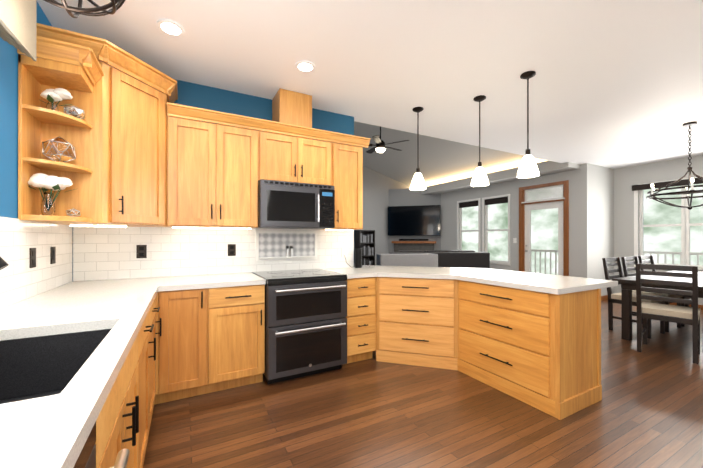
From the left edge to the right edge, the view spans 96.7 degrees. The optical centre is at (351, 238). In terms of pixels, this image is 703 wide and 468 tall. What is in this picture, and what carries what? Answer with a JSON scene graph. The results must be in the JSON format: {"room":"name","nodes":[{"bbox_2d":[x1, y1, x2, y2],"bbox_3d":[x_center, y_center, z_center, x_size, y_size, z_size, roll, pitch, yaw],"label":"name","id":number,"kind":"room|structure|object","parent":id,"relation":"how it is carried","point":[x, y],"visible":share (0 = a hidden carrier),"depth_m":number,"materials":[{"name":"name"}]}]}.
{"room":"kitchen","nodes":[
{"label":"kitchen","id":0,"kind":"room"},
{"bbox_2d":[0,2,75,308],"bbox_3d":[-2.098,-1.607,2.102,0.150,5.750,11.000,0,0,-28],"label":"wall","id":1,"kind":"structure","parent":0,"point":[39,257],"depth_m":1.72,"materials":[{"name":"blue paint"}]},
{"bbox_2d":[0,0,36,60],"bbox_3d":[-1.186,-0.709,0.689,0.170,1.050,1.810,0,0,-28],"label":"roman shade","id":2,"kind":"object","parent":1,"relation":"attached to","point":[18,19],"visible":1,"depth_m":1.40,"materials":[{"name":"beige fabric"}]},
{"bbox_2d":[76,329,123,404],"bbox_3d":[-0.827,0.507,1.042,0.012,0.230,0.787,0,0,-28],"label":"countertop","id":3,"kind":"structure","parent":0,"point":[108,369],"depth_m":0.90,"materials":[{"name":"white stone"}]},
{"bbox_2d":[76,66,353,280],"bbox_3d":[-1.133,-0.106,3.220,2.610,2.750,0.178,0,0,-28],"label":"wall","id":4,"kind":"structure","parent":0,"point":[102,253],"depth_m":3.06,"materials":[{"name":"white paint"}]},
{"bbox_2d":[33,23,180,226],"bbox_3d":[-1.794,-0.707,2.439,0.758,1.210,0.682,0,0,-28],"label":"upper cabinet","id":5,"kind":"object","parent":4,"relation":"attached to","point":[101,144],"depth_m":2.11,"materials":[{"name":"brown wood"}]},
{"bbox_2d":[177,105,260,228],"bbox_3d":[-1.276,-0.604,2.906,0.740,1.005,0.342,0,0,-28],"label":"upper cabinet","id":6,"kind":"object","parent":4,"relation":"attached to","point":[220,164],"depth_m":2.77,"materials":[{"name":"brown wood"}]},
{"bbox_2d":[257,171,320,228],"bbox_3d":[-0.673,-0.359,3.187,0.581,0.513,0.416,0,0,-28],"label":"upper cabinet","id":7,"kind":"object","parent":4,"relation":"attached to","point":[285,199],"depth_m":3.01,"materials":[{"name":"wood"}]},
{"bbox_2d":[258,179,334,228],"bbox_3d":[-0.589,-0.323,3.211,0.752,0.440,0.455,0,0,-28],"label":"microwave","id":8,"kind":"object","parent":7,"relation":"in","point":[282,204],"depth_m":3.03,"materials":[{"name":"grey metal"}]},
{"bbox_2d":[286,246,292,256],"bbox_3d":[-0.672,0.141,3.392,0.079,0.115,0.034,0,0,-28],"label":"shaker","id":9,"kind":"object","parent":4,"relation":"in","point":[287,251],"visible":1,"depth_m":3.37,"materials":[{"name":"silver metal"}]},
{"bbox_2d":[272,88,311,126],"bbox_3d":[-0.627,-1.247,3.283,0.340,0.460,0.292,0,0,-28],"label":"upper cabinet","id":10,"kind":"object","parent":4,"relation":"attached to","point":[288,106],"depth_m":3.16,"materials":[{"name":"brown wood"}]},
{"bbox_2d":[261,119,332,174],"bbox_3d":[-0.615,-0.826,3.261,0.760,0.560,0.342,0,0,-28],"label":"upper cabinet","id":11,"kind":"object","parent":4,"relation":"attached to","point":[288,147],"depth_m":3.10,"materials":[{"name":"brown wood"}]},
{"bbox_2d":[321,175,336,230],"bbox_3d":[-0.341,-0.359,3.365,0.171,0.513,0.416,0,0,-28],"label":"control panel","id":12,"kind":"object","parent":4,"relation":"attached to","point":[328,182],"depth_m":3.20,"materials":[{"name":"black plastic"}]},
{"bbox_2d":[333,132,364,230],"bbox_3d":[-0.113,-0.603,3.530,0.380,1.005,0.342,0,0,-28],"label":"upper cabinet","id":13,"kind":"object","parent":4,"relation":"attached to","point":[347,159],"depth_m":3.39,"materials":[{"name":"brown wood"}]},
{"bbox_2d":[37,0,702,168],"bbox_3d":[3.045,-1.536,2.026,9.140,0.134,6.240,0,0,-28],"label":"ceiling","id":14,"kind":"structure","parent":0,"point":[615,84],"depth_m":2.60,"materials":[{"name":"white paint"}]},
{"bbox_2d":[44,0,125,17],"bbox_3d":[-1.240,-1.240,1.359,0.446,0.486,0.446,0,0,-28],"label":"pendant light","id":15,"kind":"object","parent":14,"relation":"hanging from","point":[78,10],"visible":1,"depth_m":1.43,"materials":[{"name":"brown metal"}]},
{"bbox_2d":[410,107,425,189],"bbox_3d":[0.761,-1.020,3.573,0.180,0.919,0.180,0,0,-28],"label":"pendant light","id":16,"kind":"object","parent":14,"relation":"hanging from","point":[418,183],"visible":0.96,"depth_m":3.55,"materials":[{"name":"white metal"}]},
{"bbox_2d":[471,95,488,185],"bbox_3d":[1.353,-1.020,3.295,0.180,0.919,0.180,0,0,-28],"label":"pendant light","id":17,"kind":"object","parent":14,"relation":"hanging from","point":[479,178],"visible":0.96,"depth_m":3.26,"materials":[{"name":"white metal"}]},
{"bbox_2d":[517,71,538,177],"bbox_3d":[1.595,-1.021,2.824,0.180,0.919,0.180,0,0,-28],"label":"pendant light","id":18,"kind":"object","parent":14,"relation":"hanging from","point":[528,167],"visible":0.98,"depth_m":2.80,"materials":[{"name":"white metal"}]},
{"bbox_2d":[646,122,702,209],"bbox_3d":[4.356,-0.923,4.022,0.826,1.111,0.826,0,0,-28],"label":"chandelier","id":19,"kind":"object","parent":14,"relation":"hanging from","point":[652,194],"visible":1,"depth_m":4.03,"materials":[{"name":"brown metal"}]},
{"bbox_2d":[357,165,403,264],"bbox_3d":[-1.252,-1.523,8.866,8.040,5.600,0.120,0,0,-28],"label":"wall","id":20,"kind":"structure","parent":0,"point":[381,193],"depth_m":9.91,"materials":[{"name":"grey paint"}]},
{"bbox_2d":[388,185,440,253],"bbox_3d":[1.980,-0.151,9.874,1.150,2.860,1.140,0,0,-28],"label":"wall","id":21,"kind":"structure","parent":0,"point":[401,195],"depth_m":9.91,"materials":[{"name":"grey paint"}]},
{"bbox_2d":[388,205,440,240],"bbox_3d":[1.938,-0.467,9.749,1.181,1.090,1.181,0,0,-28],"label":"wall-mounted tv","id":22,"kind":"object","parent":21,"relation":"attached to","point":[423,220],"visible":1,"depth_m":9.71,"materials":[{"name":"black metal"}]},
{"bbox_2d":[143,299,702,467],"bbox_3d":[1.839,1.321,4.268,9.500,0.100,11.500,0,0,-28],"label":"floor","id":23,"kind":"structure","parent":0,"point":[646,411],"depth_m":2.16,"materials":[{"name":"brown wood"}]},
{"bbox_2d":[0,309,151,458],"bbox_3d":[-1.360,0.829,1.496,0.620,0.875,0.612,0,0,-28],"label":"base cabinet","id":24,"kind":"object","parent":23,"relation":"on","point":[31,364],"depth_m":1.26,"materials":[{"name":"brown wood"}]},
{"bbox_2d":[0,277,163,336],"bbox_3d":[-1.617,0.372,1.983,0.641,0.040,1.651,0,0,-28],"label":"countertop","id":25,"kind":"structure","parent":24,"relation":"on","point":[77,304],"depth_m":1.59,"materials":[{"name":"white stone"}]},
{"bbox_2d":[112,385,123,408],"bbox_3d":[-1.007,0.627,0.945,0.422,0.012,0.787,0,0,-28],"label":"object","id":26,"kind":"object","parent":24,"relation":"on","point":[121,386],"depth_m":0.97,"materials":[{"name":"brown wood"}]},
{"bbox_2d":[76,385,111,467],"bbox_3d":[-0.741,0.827,0.344,0.622,0.875,0.667,0,0,-28],"label":"base cabinet","id":27,"kind":"object","parent":23,"relation":"on","point":[98,451],"depth_m":0.78,"materials":[{"name":"brown wood"}]},
{"bbox_2d":[0,257,8,269],"bbox_3d":[-1.133,0.157,0.840,0.278,0.388,0.121,0,0,-28],"label":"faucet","id":28,"kind":"object","parent":27,"relation":"on","point":[3,263],"depth_m":0.92,"materials":[{"name":"black metal"}]},
{"bbox_2d":[0,385,107,467],"bbox_3d":[-0.209,0.408,-0.638,0.641,0.120,2.790,0,0,-28],"label":"countertop","id":29,"kind":"structure","parent":27,"relation":"on","point":[49,430],"depth_m":0.59,"materials":[{"name":"white stone"}]},
{"bbox_2d":[0,328,111,403],"bbox_3d":[-1.007,0.513,0.945,0.422,0.242,0.787,0,0,-28],"label":"sink","id":30,"kind":"object","parent":29,"relation":"in","point":[41,364],"depth_m":1.25,"materials":[{"name":"stone"}]},
{"bbox_2d":[112,377,143,467],"bbox_3d":[-1.057,0.955,0.932,0.620,0.620,0.800,0,0,-28],"label":"base cabinet","id":31,"kind":"object","parent":23,"relation":"on","point":[128,415],"depth_m":1.12,"materials":[{"name":"brown wood"}]},
{"bbox_2d":[152,289,159,413],"bbox_3d":[-1.577,0.829,1.915,0.635,0.875,0.596,0,0,-28],"label":"base cabinet","id":32,"kind":"object","parent":23,"relation":"on","point":[155,300],"depth_m":2.27,"materials":[{"name":"brown wood"}]},
{"bbox_2d":[160,285,219,402],"bbox_3d":[-1.399,0.830,2.641,0.435,0.875,0.686,0,0,-28],"label":"base cabinet","id":33,"kind":"object","parent":23,"relation":"on","point":[189,318],"depth_m":2.42,"materials":[{"name":"brown wood"}]},
{"bbox_2d":[160,273,265,288],"bbox_3d":[-1.229,0.373,2.765,0.782,0.040,0.641,0,0,-28],"label":"countertop","id":34,"kind":"structure","parent":33,"relation":"on","point":[225,281],"depth_m":2.61,"materials":[{"name":"white stone"}]},
{"bbox_2d":[220,285,264,390],"bbox_3d":[-1.114,0.831,2.831,0.517,0.875,0.620,0,0,-28],"label":"base cabinet","id":35,"kind":"object","parent":23,"relation":"on","point":[242,307],"depth_m":2.60,"materials":[{"name":"brown wood"}]},
{"bbox_2d":[252,269,346,384],"bbox_3d":[-0.517,0.808,3.075,0.756,0.923,0.750,0,0,-28],"label":"range","id":36,"kind":"object","parent":23,"relation":"on","point":[305,322],"visible":0.96,"depth_m":2.79,"materials":[{"name":"grey metal"}]},
{"bbox_2d":[346,281,375,363],"bbox_3d":[-0.045,0.831,3.405,0.377,0.875,0.620,0,0,-28],"label":"base cabinet","id":37,"kind":"object","parent":23,"relation":"on","point":[361,299],"depth_m":3.14,"materials":[{"name":"brown wood"}]},
{"bbox_2d":[354,230,374,265],"bbox_3d":[0.400,0.518,9.485,0.540,1.520,0.332,0,0,-28],"label":"bookcase","id":38,"kind":"object","parent":23,"relation":"on","point":[364,240],"visible":0.65,"depth_m":9.41,"materials":[{"name":"brown wood"}]},
{"bbox_2d":[376,253,437,266],"bbox_3d":[0.889,0.770,5.727,1.000,1.005,1.095,0,0,-8],"label":"sofa","id":39,"kind":"object","parent":23,"relation":"on","point":[419,259],"visible":0.1,"depth_m":5.19,"materials":[{"name":"grey fabric"}]},
{"bbox_2d":[392,241,435,251],"bbox_3d":[1.912,0.683,9.660,1.440,1.190,0.447,0,0,17],"label":"fireplace mantel","id":40,"kind":"object","parent":23,"relation":"on","point":[414,245],"visible":0.29,"depth_m":9.76,"materials":[{"name":"wood"}]},
{"bbox_2d":[389,250,489,268],"bbox_3d":[1.901,0.775,7.285,2.150,1.000,1.190,0,0,1],"label":"sofa","id":41,"kind":"object","parent":23,"relation":"on","point":[462,258],"visible":0.27,"depth_m":6.69,"materials":[{"name":"black leather"}]},
{"bbox_2d":[376,289,567,419],"bbox_3d":[0.746,0.831,2.965,0.600,0.875,2.061,0,0,-28],"label":"base cabinet","id":42,"kind":"object","parent":23,"relation":"on","point":[519,348],"depth_m":2.65,"materials":[{"name":"brown wood"}]},
{"bbox_2d":[324,265,617,308],"bbox_3d":[0.865,0.374,3.184,1.773,0.040,2.331,0,0,-28],"label":"countertop","id":43,"kind":"structure","parent":42,"relation":"on","point":[465,288],"depth_m":3.01,"materials":[{"name":"white stone"}]},
{"bbox_2d":[344,248,361,267],"bbox_3d":[0.027,0.239,3.737,0.209,0.229,0.090,0,0,-28],"label":"smart speaker","id":44,"kind":"object","parent":43,"relation":"on","point":[358,257],"visible":1,"depth_m":3.73},
{"bbox_2d":[568,285,603,415],"bbox_3d":[1.220,0.831,3.220,0.578,0.875,2.061,0,0,-28],"label":"end panel","id":45,"kind":"object","parent":23,"relation":"on","point":[584,305],"depth_m":2.35,"materials":[{"name":"brown wood"}]},
{"bbox_2d":[602,257,665,338],"bbox_3d":[3.854,0.776,4.279,0.470,0.990,0.535,0,0,-28],"label":"dining chair","id":46,"kind":"object","parent":23,"relation":"on","point":[614,298],"visible":0.6,"depth_m":4.31,"materials":[{"name":"brown wood"}]},
{"bbox_2d":[621,256,682,331],"bbox_3d":[4.356,0.776,4.548,0.470,0.990,0.535,0,0,-28],"label":"dining chair","id":47,"kind":"object","parent":23,"relation":"on","point":[625,264],"visible":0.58,"depth_m":4.61,"materials":[{"name":"brown wood"}]},
{"bbox_2d":[612,271,702,340],"bbox_3d":[4.513,0.890,4.013,2.170,0.760,1.060,0,0,-28],"label":"dining table","id":48,"kind":"object","parent":23,"relation":"on","point":[629,284],"visible":0.69,"depth_m":3.88,"materials":[{"name":"brown wood"}]},
{"bbox_2d":[638,255,691,326],"bbox_3d":[4.849,0.776,4.813,0.470,0.990,0.535,0,0,-28],"label":"dining chair","id":49,"kind":"object","parent":23,"relation":"on","point":[650,257],"visible":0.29,"depth_m":4.95,"materials":[{"name":"brown wood"}]},
{"bbox_2d":[636,263,700,363],"bbox_3d":[3.481,0.774,3.440,0.535,0.990,0.470,0,0,-40],"label":"dining chair","id":50,"kind":"object","parent":23,"relation":"on","point":[671,313],"visible":1,"depth_m":3.31,"materials":[{"name":"brown wood"}]},
{"bbox_2d":[354,121,547,186],"bbox_3d":[-0.098,-2.854,6.719,8.040,2.496,5.000,0,0,-28],"label":"ceiling","id":51,"kind":"structure","parent":0,"point":[441,161],"depth_m":7.82,"materials":[{"name":"grey paint"}]},
{"bbox_2d":[366,127,408,153],"bbox_3d":[0.627,-2.230,6.790,1.248,0.769,1.231,0,0,-28],"label":"ceiling fan","id":52,"kind":"object","parent":51,"relation":"hanging from","point":[380,146],"visible":0.85,"depth_m":6.68,"materials":[{"name":"brown metal"}]},
{"bbox_2d":[421,161,579,276],"bbox_3d":[3.263,-0.254,8.383,0.540,3.060,5.000,0,0,-28],"label":"wall","id":53,"kind":"structure","parent":0,"point":[510,188],"depth_m":7.33,"materials":[{"name":"grey paint"}]},
{"bbox_2d":[580,163,613,300],"bbox_3d":[5.146,-0.101,6.482,1.220,2.750,0.132,0,0,-28],"label":"wall","id":54,"kind":"structure","parent":0,"point":[596,214],"depth_m":6.32,"materials":[{"name":"grey paint"}]},
{"bbox_2d":[614,155,702,309],"bbox_3d":[7.020,-0.105,4.090,0.180,2.750,5.880,0,0,-28],"label":"wall","id":55,"kind":"structure","parent":0,"point":[631,183],"depth_m":6.23,"materials":[{"name":"grey paint"}]},
{"label":"outside","id":56,"kind":"structure","parent":0,"visible":0},
{"bbox_2d":[462,184,702,274],"bbox_3d":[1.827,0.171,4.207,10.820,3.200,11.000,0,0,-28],"label":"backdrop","id":57,"kind":"structure","parent":56,"point":[553,246],"depth_m":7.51,"materials":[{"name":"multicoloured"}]}
]}

